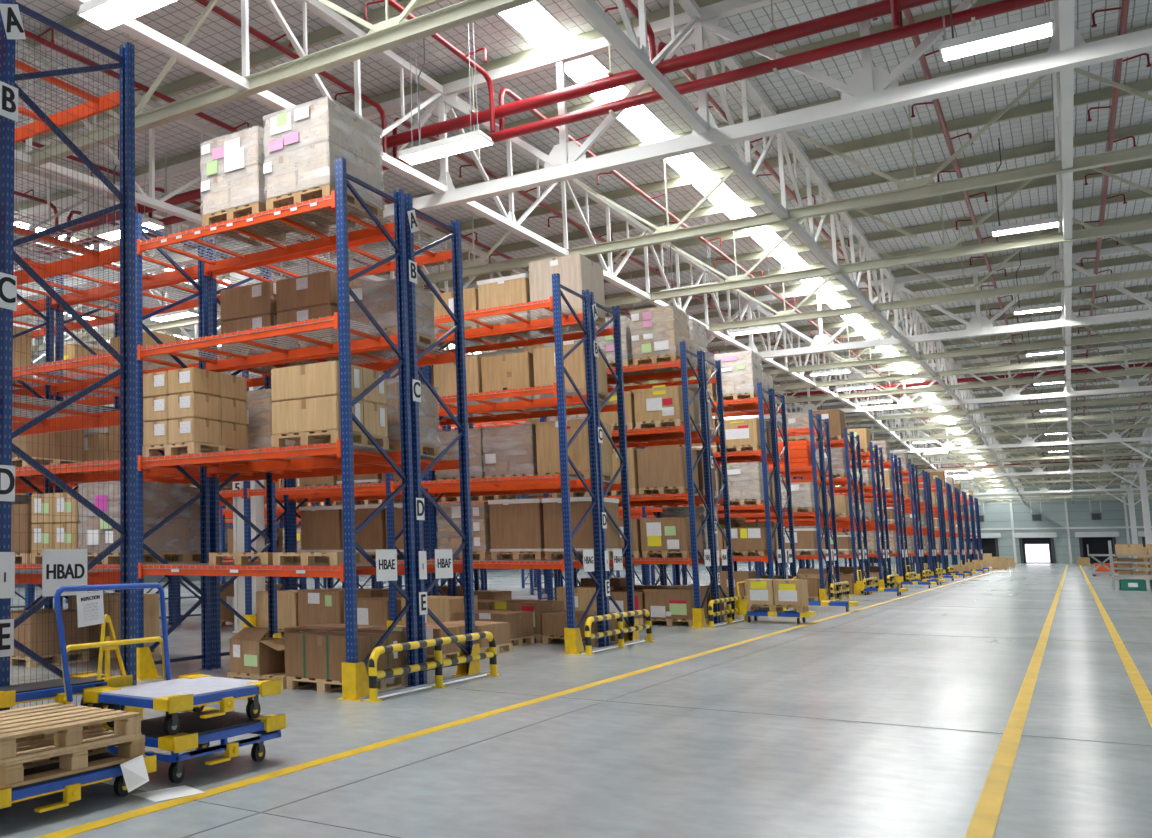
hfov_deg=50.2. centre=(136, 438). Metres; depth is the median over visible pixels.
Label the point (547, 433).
carton
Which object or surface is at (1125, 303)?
roof beam
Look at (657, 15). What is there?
roof purlin
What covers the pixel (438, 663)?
guard rail
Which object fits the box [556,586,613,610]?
carton
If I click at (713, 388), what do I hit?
carton
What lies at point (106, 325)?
truss
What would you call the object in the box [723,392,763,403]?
wooden pallet
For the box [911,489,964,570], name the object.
rack
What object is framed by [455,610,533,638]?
carton
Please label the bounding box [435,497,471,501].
wooden pallet
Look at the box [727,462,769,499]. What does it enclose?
load
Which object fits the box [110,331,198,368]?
carton
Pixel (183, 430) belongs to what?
carton
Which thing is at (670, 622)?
wooden pallet
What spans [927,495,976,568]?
rack
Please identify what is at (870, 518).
wooden pallet
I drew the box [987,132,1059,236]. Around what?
hanging lamp
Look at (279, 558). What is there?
wooden pallet
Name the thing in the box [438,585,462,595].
carton
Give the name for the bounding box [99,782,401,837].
joint
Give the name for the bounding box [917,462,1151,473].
roof
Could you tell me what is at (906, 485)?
carton
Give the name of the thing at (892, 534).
load
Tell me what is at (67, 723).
wooden pallet
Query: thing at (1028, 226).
diffuser
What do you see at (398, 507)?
carton
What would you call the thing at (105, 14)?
hanging lamp
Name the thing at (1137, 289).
roof beam
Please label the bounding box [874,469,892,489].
carton
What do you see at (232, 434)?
carton
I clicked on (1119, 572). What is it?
carton
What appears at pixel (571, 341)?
load
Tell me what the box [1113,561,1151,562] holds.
shelf
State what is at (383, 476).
carton
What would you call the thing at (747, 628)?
joint
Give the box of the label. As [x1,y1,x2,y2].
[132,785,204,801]
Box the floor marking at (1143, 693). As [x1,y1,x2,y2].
[1079,565,1151,727]
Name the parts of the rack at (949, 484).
upright post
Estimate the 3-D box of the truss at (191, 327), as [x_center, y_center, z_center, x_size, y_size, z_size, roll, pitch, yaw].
[33.911,0.695,78.591,0.140,4.139,171.003,-5,-8,40]
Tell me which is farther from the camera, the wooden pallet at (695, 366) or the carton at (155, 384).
the wooden pallet at (695, 366)
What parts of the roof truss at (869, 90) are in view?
gusset plate, gusset plate, gusset plate, gusset plate, gusset plate, gusset plate, gusset plate, gusset plate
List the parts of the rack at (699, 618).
upright post, upright post, upright post, upright post, upright post, upright post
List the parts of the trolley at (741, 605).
push handle, corner post, frame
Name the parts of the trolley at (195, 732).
push handle, frame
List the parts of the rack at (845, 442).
upright post, upright post, upright post, upright post, upright post, upright post, upright post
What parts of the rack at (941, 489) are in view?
upright post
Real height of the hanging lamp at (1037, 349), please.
1.836 m
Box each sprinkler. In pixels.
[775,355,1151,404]
[914,443,1148,468]
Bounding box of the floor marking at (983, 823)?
[965,565,1067,837]
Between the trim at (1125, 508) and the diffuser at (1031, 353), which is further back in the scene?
the trim at (1125, 508)
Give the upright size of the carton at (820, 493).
0.763 m
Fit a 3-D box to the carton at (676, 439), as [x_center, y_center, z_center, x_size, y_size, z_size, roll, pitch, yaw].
[15.256,-0.061,31.259,0.930,0.876,1.224,-5,-8,40]
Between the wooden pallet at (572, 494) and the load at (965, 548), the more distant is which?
the load at (965, 548)
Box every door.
[863,556,890,562]
[913,535,941,562]
[965,533,1000,561]
[1015,532,1056,562]
[1075,532,1118,562]
[1138,531,1145,546]
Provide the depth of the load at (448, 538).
20.21 m
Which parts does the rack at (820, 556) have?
upright post, upright post, upright post, upright post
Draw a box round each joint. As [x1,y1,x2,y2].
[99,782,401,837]
[181,587,955,837]
[464,689,1150,745]
[747,628,1151,643]
[858,604,1118,610]
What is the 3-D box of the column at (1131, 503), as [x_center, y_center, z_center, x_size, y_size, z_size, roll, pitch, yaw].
[96.200,8.537,104.905,4.077,7.464,0.600,-5,-8,40]
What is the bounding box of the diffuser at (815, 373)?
[811,371,848,375]
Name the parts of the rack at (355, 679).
upright post, upright post, upright post, upright post, upright post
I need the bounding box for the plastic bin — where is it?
[1119,579,1146,590]
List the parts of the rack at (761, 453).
upright post, upright post, upright post, upright post, upright post, upright post, upright post, upright post, upright post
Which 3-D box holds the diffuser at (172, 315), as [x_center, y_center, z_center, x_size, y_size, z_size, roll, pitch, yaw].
[1.055,-3.424,30.538,1.370,0.017,0.440,-5,-8,40]
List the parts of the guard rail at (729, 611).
leg, rail, rail, leg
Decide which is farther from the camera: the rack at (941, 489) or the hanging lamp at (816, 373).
the rack at (941, 489)
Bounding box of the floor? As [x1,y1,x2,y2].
[0,563,1151,837]
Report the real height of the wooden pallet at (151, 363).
0.144 m
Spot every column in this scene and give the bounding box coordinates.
[230,268,267,632]
[1104,489,1151,564]
[1111,469,1151,544]
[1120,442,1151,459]
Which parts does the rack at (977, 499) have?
upright post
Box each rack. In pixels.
[0,0,145,746]
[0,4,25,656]
[11,291,638,645]
[12,157,427,700]
[12,273,609,654]
[13,193,479,684]
[65,341,719,627]
[100,352,737,622]
[219,382,787,609]
[264,389,796,608]
[382,410,832,600]
[402,414,842,597]
[518,428,864,594]
[536,432,869,591]
[641,442,887,587]
[651,445,891,586]
[748,453,905,584]
[757,457,909,581]
[779,463,922,578]
[787,466,925,578]
[803,470,934,578]
[809,472,938,575]
[881,477,946,575]
[887,478,948,575]
[895,482,955,573]
[897,484,957,566]
[907,487,963,571]
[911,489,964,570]
[916,491,970,564]
[921,493,971,561]
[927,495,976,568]
[931,496,977,559]
[937,498,981,567]
[938,499,982,567]
[1108,541,1151,590]
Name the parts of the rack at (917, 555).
upright post, upright post, upright post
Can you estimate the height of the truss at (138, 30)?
4.139 m
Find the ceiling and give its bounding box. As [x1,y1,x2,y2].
[14,0,1151,465]
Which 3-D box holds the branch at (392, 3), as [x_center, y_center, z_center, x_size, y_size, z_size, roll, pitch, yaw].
[46.616,-1.442,65.725,0.784,2.074,159.752,-5,-8,40]
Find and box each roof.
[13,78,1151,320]
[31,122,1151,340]
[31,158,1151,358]
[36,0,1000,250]
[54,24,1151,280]
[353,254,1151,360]
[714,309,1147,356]
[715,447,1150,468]
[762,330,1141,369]
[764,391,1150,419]
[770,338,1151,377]
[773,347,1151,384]
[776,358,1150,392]
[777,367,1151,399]
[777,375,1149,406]
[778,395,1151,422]
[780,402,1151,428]
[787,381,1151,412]
[848,408,1150,428]
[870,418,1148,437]
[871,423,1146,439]
[876,416,1142,432]
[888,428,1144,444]
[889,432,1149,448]
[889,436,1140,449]
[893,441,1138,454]
[908,450,1148,462]
[914,456,1151,467]
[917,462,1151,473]
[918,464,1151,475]
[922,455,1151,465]
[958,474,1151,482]
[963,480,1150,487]
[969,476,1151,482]
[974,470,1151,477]
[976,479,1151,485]
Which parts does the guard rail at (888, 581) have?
rail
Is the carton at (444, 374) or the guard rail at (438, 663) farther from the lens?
the carton at (444, 374)
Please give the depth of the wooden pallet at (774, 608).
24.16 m
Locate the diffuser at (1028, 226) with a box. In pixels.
[993,222,1057,235]
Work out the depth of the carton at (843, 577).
40.14 m
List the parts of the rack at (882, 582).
upright post, upright post, upright post, upright post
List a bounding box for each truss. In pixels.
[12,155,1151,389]
[13,0,1151,300]
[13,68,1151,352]
[13,323,109,377]
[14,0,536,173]
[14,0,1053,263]
[14,39,920,488]
[14,168,872,498]
[17,289,492,424]
[18,242,836,486]
[31,352,264,406]
[63,0,980,505]
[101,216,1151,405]
[221,242,1151,373]
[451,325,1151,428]
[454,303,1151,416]
[569,0,1025,504]
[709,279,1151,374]
[713,342,1151,419]
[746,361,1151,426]
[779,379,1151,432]
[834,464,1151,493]
[846,405,1151,452]
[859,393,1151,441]
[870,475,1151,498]
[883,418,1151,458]
[884,442,1151,477]
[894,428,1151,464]
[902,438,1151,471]
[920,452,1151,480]
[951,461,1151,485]
[955,467,1151,494]
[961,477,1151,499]
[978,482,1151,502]
[1050,0,1074,503]
[1119,415,1151,501]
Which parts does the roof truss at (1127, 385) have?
gusset plate, gusset plate, gusset plate, gusset plate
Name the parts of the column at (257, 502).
number plate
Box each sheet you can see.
[76,590,103,627]
[120,755,148,791]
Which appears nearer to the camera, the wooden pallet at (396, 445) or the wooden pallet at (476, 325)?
the wooden pallet at (396, 445)
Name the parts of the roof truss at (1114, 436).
gusset plate, gusset plate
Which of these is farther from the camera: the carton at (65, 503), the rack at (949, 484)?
the rack at (949, 484)
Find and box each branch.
[14,189,518,348]
[21,140,769,419]
[24,27,847,428]
[36,244,838,486]
[195,0,963,486]
[364,0,985,485]
[605,0,985,438]
[1111,375,1151,482]
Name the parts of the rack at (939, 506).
upright post, upright post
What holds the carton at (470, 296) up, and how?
on the wooden pallet
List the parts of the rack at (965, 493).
upright post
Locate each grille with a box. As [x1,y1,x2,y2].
[1032,514,1040,520]
[1091,513,1100,519]
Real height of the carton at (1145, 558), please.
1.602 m
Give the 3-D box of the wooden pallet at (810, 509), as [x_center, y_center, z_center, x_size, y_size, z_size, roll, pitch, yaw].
[21.632,2.339,35.504,0.900,0.144,1.200,-5,-8,40]
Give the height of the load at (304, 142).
1.050 m
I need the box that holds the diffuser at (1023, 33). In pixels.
[942,23,1051,60]
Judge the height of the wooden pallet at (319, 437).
0.144 m
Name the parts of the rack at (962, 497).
upright post, upright post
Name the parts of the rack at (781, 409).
upright post, upright post, upright post, upright post, upright post, upright post, upright post, upright post, upright post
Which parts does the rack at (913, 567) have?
upright post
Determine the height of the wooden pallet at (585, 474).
0.144 m
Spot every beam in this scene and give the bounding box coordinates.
[604,188,1151,282]
[604,213,1151,298]
[605,235,1151,316]
[706,285,1151,342]
[706,297,1151,352]
[708,319,1151,369]
[716,462,811,467]
[718,458,811,466]
[778,440,810,445]
[778,445,810,450]
[779,449,810,454]
[779,453,811,458]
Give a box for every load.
[11,495,30,504]
[81,481,188,552]
[186,487,200,552]
[201,127,309,230]
[245,389,272,448]
[263,98,382,219]
[276,528,283,551]
[284,528,300,551]
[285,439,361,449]
[349,279,434,338]
[386,378,437,446]
[436,428,484,478]
[437,502,490,551]
[483,424,537,475]
[545,330,583,346]
[548,404,587,420]
[595,316,632,361]
[631,306,689,361]
[663,507,718,550]
[669,319,706,370]
[715,351,762,399]
[715,470,722,497]
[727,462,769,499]
[762,372,772,399]
[781,482,814,507]
[786,413,809,438]
[793,526,821,534]
[815,448,846,474]
[848,531,876,549]
[850,468,871,482]
[852,502,874,516]
[871,441,889,459]
[874,531,896,549]
[893,454,907,467]
[899,537,913,549]
[904,490,923,499]
[905,513,925,525]
[907,536,927,549]
[927,538,940,549]
[957,542,972,549]
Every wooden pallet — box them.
[0,703,140,763]
[0,729,144,788]
[10,651,88,666]
[12,457,84,466]
[15,553,29,563]
[30,553,101,563]
[71,644,159,658]
[87,553,189,563]
[109,363,163,372]
[142,442,246,456]
[145,553,200,562]
[189,485,232,490]
[202,202,310,246]
[209,552,319,564]
[220,346,310,371]
[220,620,234,626]
[227,671,309,688]
[264,503,302,507]
[266,184,383,233]
[266,628,283,635]
[271,430,388,449]
[273,552,375,564]
[276,337,374,363]
[283,502,320,506]
[286,675,407,691]
[299,484,336,486]
[320,501,360,505]
[337,482,380,484]
[350,327,435,356]
[354,499,402,504]
[361,441,438,457]
[406,651,459,661]
[435,323,501,343]
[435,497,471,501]
[436,476,484,479]
[437,401,499,413]
[452,552,502,559]
[470,495,517,500]
[479,316,549,339]
[480,643,512,654]
[485,395,534,411]
[485,474,537,477]
[491,551,554,559]
[501,636,533,648]
[523,634,552,642]
[529,495,559,498]
[531,308,604,329]
[535,388,607,404]
[538,471,612,481]
[542,635,617,645]
[545,551,612,559]
[552,492,590,497]
[603,488,646,495]
[606,359,642,375]
[610,371,664,383]
[610,423,642,430]
[611,551,649,557]
[623,618,652,624]
[633,354,690,371]
[636,419,694,429]
[639,486,698,494]
[642,551,701,557]
[645,618,707,626]
[648,505,685,506]
[655,364,708,379]
[663,426,712,435]
[665,490,716,496]
[692,447,719,452]
[720,445,766,451]
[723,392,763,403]
[729,499,770,504]
[732,551,773,555]
[741,551,776,555]
[747,604,808,611]
[787,550,817,554]
[788,437,809,440]
[792,507,814,511]
[808,596,819,600]
[814,435,843,440]
[817,474,846,478]
[822,550,851,553]
[828,513,849,516]
[845,482,871,486]
[849,448,869,451]
[853,517,874,520]
[866,459,889,462]
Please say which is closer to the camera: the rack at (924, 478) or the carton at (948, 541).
the rack at (924, 478)
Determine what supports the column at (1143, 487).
on the floor
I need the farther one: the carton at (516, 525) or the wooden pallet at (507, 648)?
the carton at (516, 525)
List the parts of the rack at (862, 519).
upright post, upright post, upright post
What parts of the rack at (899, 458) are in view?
upright post, upright post, upright post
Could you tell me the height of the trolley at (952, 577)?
0.897 m
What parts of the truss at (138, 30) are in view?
gusset plate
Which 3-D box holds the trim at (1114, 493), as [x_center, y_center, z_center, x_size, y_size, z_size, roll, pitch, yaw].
[100.939,7.456,133.251,56.000,0.400,0.160,-5,-8,40]
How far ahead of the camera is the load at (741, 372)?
29.70 m
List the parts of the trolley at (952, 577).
frame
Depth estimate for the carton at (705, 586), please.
31.82 m
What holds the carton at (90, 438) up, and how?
on the wooden pallet
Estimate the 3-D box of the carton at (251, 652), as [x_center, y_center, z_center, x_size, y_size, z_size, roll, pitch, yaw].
[1.570,2.587,13.280,0.720,0.530,0.510,-6,-8,44]
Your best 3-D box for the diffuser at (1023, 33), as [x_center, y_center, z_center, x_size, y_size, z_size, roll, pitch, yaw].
[10.821,-4.995,13.692,1.070,0.017,0.420,-5,-8,40]
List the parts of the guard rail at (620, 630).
leg, rail, rail, leg, leg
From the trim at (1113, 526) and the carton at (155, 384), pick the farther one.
the trim at (1113, 526)
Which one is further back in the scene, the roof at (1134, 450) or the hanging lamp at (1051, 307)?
the roof at (1134, 450)
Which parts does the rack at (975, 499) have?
upright post, upright post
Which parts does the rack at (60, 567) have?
upright post, upright post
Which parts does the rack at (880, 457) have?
upright post, upright post, upright post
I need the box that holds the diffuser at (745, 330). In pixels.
[730,328,780,334]
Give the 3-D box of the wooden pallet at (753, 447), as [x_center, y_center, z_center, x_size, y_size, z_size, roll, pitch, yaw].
[16.730,0.311,29.966,0.900,0.144,1.220,-5,-8,40]
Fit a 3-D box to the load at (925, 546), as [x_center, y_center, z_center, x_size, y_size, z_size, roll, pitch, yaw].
[44.486,5.946,61.962,0.900,0.808,1.252,-5,-8,40]
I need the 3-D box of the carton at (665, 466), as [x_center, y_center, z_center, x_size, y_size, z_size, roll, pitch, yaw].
[11.780,0.671,24.111,0.923,0.862,1.252,-5,-8,40]
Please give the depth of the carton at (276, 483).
24.21 m
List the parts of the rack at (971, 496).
upright post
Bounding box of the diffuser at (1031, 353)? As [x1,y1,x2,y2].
[1027,351,1062,355]
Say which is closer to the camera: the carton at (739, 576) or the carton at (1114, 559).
the carton at (739, 576)
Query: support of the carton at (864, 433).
on the wooden pallet at (864, 449)
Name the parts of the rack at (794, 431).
upright post, upright post, upright post, upright post, upright post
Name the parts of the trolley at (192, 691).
push handle, frame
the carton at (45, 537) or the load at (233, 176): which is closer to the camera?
the load at (233, 176)
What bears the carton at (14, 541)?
on the wooden pallet
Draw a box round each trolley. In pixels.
[0,614,132,708]
[0,752,155,812]
[54,583,280,735]
[61,636,285,782]
[735,581,816,623]
[793,576,857,611]
[856,570,907,595]
[894,567,935,587]
[905,565,946,584]
[924,563,958,580]
[937,562,968,577]
[954,571,975,574]
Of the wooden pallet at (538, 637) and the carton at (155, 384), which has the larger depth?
the wooden pallet at (538, 637)
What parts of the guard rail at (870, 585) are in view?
rail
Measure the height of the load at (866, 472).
0.610 m
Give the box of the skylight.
[501,1,980,463]
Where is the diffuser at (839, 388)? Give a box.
[838,387,872,390]
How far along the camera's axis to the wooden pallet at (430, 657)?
15.87 m
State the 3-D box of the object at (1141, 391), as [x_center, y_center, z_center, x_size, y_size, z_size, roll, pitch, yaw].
[46.863,-1.671,74.346,48.500,0.246,0.165,-5,-8,40]
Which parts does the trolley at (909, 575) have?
frame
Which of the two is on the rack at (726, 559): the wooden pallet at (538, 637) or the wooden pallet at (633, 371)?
the wooden pallet at (633, 371)
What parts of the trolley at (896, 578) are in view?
corner post, frame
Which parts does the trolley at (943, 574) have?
frame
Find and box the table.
[1087,545,1114,575]
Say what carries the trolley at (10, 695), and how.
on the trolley
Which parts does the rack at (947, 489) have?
upright post, upright post, upright post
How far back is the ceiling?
22.71 m
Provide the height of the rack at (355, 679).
6.100 m
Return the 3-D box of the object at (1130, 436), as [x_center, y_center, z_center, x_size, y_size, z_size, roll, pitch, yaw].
[65.069,1.108,95.433,48.500,0.246,0.165,-5,-8,40]
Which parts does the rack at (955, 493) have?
upright post, upright post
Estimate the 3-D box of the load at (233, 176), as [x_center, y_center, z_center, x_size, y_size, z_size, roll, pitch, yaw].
[1.540,-3.292,14.028,0.902,0.960,1.264,-5,-8,40]
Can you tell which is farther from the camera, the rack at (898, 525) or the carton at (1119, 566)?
the rack at (898, 525)
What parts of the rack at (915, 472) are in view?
upright post, upright post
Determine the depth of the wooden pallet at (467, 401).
20.61 m
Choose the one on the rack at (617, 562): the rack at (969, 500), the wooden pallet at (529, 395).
the wooden pallet at (529, 395)
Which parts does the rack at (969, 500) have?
upright post, upright post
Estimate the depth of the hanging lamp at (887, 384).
62.82 m
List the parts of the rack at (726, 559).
upright post, upright post, upright post, upright post, upright post, upright post, upright post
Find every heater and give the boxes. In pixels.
[974,503,984,521]
[1030,499,1042,521]
[1089,498,1101,520]
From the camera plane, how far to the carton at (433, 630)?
15.80 m
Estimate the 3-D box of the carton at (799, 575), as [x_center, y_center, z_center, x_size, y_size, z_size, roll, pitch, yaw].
[25.583,5.431,41.324,0.903,0.562,1.208,-5,-8,40]
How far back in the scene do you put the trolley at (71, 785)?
6.70 m
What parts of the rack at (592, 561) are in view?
upright post, upright post, upright post, upright post, upright post, upright post, upright post, upright post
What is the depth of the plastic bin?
42.38 m
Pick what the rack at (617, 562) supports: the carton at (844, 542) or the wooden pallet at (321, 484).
the wooden pallet at (321, 484)
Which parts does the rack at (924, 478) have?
upright post, upright post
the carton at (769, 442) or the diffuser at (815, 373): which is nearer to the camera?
the carton at (769, 442)
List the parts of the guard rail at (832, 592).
leg, rail, leg, rail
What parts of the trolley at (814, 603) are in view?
frame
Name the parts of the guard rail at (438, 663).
leg, rail, rail, leg, leg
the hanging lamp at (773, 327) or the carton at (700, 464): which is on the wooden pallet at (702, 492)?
the carton at (700, 464)
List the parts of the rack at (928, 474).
upright post, upright post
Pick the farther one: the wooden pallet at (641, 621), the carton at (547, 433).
the wooden pallet at (641, 621)
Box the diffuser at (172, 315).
[151,312,196,321]
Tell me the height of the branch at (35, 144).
2.074 m
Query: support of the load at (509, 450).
on the wooden pallet
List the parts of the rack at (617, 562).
upright post, upright post, upright post, upright post, upright post, upright post, upright post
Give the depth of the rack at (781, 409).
31.44 m
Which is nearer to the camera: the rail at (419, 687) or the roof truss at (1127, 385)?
the rail at (419, 687)
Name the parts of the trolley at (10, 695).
frame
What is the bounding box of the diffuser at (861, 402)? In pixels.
[860,401,892,403]
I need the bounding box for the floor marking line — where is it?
[35,564,1019,837]
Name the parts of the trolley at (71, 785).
frame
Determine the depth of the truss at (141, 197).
19.99 m
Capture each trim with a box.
[970,526,1151,529]
[979,493,1148,500]
[1009,497,1016,562]
[1064,495,1071,562]
[1123,497,1130,557]
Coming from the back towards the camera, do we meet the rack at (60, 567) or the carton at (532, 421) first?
the carton at (532, 421)
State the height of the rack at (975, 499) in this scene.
6.100 m
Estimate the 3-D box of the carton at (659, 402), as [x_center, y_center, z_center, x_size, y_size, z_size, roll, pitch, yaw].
[11.765,-0.732,24.246,0.944,0.770,1.248,-5,-8,40]
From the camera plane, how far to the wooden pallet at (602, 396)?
19.52 m
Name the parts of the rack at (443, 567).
upright post, upright post, upright post, upright post, upright post, upright post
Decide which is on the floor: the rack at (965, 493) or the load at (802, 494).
the rack at (965, 493)
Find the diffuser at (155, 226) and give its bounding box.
[99,223,162,239]
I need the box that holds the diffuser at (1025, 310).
[1015,307,1060,313]
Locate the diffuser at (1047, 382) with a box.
[1034,382,1063,384]
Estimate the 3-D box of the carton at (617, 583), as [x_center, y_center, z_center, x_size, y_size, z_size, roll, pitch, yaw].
[11.437,3.783,26.354,0.903,0.812,1.208,-5,-8,40]
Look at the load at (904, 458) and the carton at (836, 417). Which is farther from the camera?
the load at (904, 458)
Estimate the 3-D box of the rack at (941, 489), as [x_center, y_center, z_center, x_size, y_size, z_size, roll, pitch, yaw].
[49.962,5.701,69.835,3.287,6.100,1.625,-5,-8,40]
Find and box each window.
[14,222,480,353]
[20,303,220,345]
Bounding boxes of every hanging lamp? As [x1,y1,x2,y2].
[77,0,177,30]
[96,130,164,240]
[149,240,197,321]
[398,22,493,164]
[660,216,715,290]
[729,267,781,335]
[809,327,850,375]
[836,348,873,390]
[859,368,892,403]
[881,384,910,415]
[912,417,937,442]
[924,430,947,453]
[939,0,1053,61]
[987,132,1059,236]
[1011,244,1061,314]
[1024,310,1063,355]
[1033,349,1064,384]
[1039,385,1065,411]
[1045,411,1066,434]
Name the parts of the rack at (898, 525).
upright post, upright post, upright post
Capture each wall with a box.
[15,389,654,586]
[737,484,1151,563]
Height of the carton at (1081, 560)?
0.702 m
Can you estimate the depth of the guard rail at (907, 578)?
50.56 m
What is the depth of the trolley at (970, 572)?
68.80 m
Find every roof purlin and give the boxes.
[14,0,724,211]
[15,0,444,150]
[15,14,90,51]
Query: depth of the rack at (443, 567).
15.09 m
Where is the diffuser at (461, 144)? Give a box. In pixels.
[400,136,490,163]
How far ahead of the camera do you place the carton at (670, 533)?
23.49 m
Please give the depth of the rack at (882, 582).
45.95 m
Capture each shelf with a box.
[1113,555,1151,555]
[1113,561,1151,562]
[1114,567,1151,568]
[1114,574,1151,575]
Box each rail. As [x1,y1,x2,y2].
[361,671,489,700]
[365,631,500,701]
[579,639,644,653]
[583,609,653,654]
[704,618,741,627]
[707,595,747,627]
[830,581,849,600]
[863,577,878,594]
[887,574,899,587]
[906,572,915,584]
[923,569,931,578]
[936,568,942,578]
[948,566,953,575]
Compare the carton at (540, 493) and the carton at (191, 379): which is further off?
the carton at (540, 493)
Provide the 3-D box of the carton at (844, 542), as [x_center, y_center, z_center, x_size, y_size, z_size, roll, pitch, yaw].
[26.273,3.904,40.786,0.881,0.574,1.224,-5,-8,40]
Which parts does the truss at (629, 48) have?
gusset plate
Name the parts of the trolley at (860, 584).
corner post, frame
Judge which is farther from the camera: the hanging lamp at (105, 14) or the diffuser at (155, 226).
the diffuser at (155, 226)
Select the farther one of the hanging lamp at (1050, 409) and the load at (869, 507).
the hanging lamp at (1050, 409)
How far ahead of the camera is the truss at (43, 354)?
41.51 m
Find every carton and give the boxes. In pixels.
[11,504,30,552]
[11,609,88,656]
[12,398,83,460]
[13,326,32,367]
[31,493,53,523]
[32,523,53,552]
[53,523,80,548]
[54,340,105,381]
[54,492,80,522]
[68,592,158,647]
[84,428,107,461]
[109,421,157,459]
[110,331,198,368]
[143,371,168,397]
[143,395,169,421]
[143,420,168,445]
[168,367,219,396]
[168,392,220,420]
[168,417,220,444]
[186,482,232,486]
[219,373,246,400]
[220,281,277,321]
[220,397,246,424]
[220,583,281,619]
[221,313,277,352]
[221,422,247,447]
[227,529,266,552]
[230,627,284,674]
[256,590,297,628]
[264,479,278,487]
[271,361,361,401]
[272,395,362,434]
[276,271,351,312]
[277,304,338,343]
[282,478,298,487]
[284,623,386,654]
[285,628,406,680]
[298,588,370,625]
[299,476,336,484]
[299,505,341,551]
[336,474,381,483]
[340,504,385,551]
[343,597,401,628]
[352,280,365,286]
[361,367,386,404]
[363,401,387,436]
[369,588,404,597]
[379,366,433,386]
[381,471,436,480]
[384,503,438,551]
[388,623,464,653]
[401,595,477,624]
[433,288,478,328]
[433,356,481,395]
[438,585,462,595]
[442,620,509,647]
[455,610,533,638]
[460,590,511,599]
[477,273,530,321]
[478,599,502,609]
[481,352,533,391]
[488,499,544,551]
[491,599,564,633]
[524,344,544,353]
[526,409,547,424]
[529,253,605,318]
[529,493,559,495]
[533,343,607,395]
[535,418,612,474]
[541,497,621,550]
[541,610,616,636]
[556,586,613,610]
[581,577,634,589]
[599,391,642,425]
[603,448,638,488]
[608,590,644,617]
[619,519,640,550]
[622,585,676,590]
[633,385,694,424]
[637,446,698,487]
[640,517,702,550]
[643,588,707,619]
[645,439,681,448]
[677,585,708,587]
[678,587,723,615]
[679,369,716,397]
[679,384,712,429]
[682,416,724,448]
[696,450,715,490]
[717,418,766,447]
[717,517,745,528]
[717,529,723,550]
[719,571,756,594]
[723,527,774,550]
[739,522,784,550]
[745,579,775,604]
[761,575,798,578]
[766,421,778,450]
[768,473,774,500]
[773,579,808,605]
[784,528,817,550]
[788,578,819,596]
[797,574,819,577]
[798,569,826,573]
[812,409,845,437]
[818,486,822,508]
[821,535,851,549]
[824,574,854,589]
[827,495,848,512]
[833,566,853,573]
[847,428,870,448]
[851,572,878,584]
[857,566,883,578]
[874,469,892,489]
[877,507,894,520]
[887,482,909,495]
[926,492,936,503]
[926,518,938,527]
[927,471,945,486]
[935,537,949,549]
[936,494,947,507]
[945,477,953,490]
[948,520,963,531]
[952,565,970,570]
[954,483,961,494]
[961,491,973,500]
[965,562,981,569]
[972,560,987,567]
[978,553,991,563]
[991,559,1005,567]
[992,557,1006,566]
[1006,558,1014,565]
[1077,557,1089,564]
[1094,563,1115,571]
[1113,558,1132,571]
[1115,544,1142,554]
[1116,558,1143,561]
[1117,565,1144,567]
[1118,571,1144,574]
[1136,547,1151,572]
[1146,544,1151,554]
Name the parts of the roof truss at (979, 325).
gusset plate, gusset plate, gusset plate, gusset plate, gusset plate, gusset plate, gusset plate, gusset plate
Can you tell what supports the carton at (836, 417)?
on the wooden pallet at (834, 437)
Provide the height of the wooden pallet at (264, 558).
0.144 m
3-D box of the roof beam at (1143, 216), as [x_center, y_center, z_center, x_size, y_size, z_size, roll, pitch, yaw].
[16.525,-4.990,39.062,48.500,0.246,0.165,-5,-8,40]
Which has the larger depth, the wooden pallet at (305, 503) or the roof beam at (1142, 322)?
the roof beam at (1142, 322)

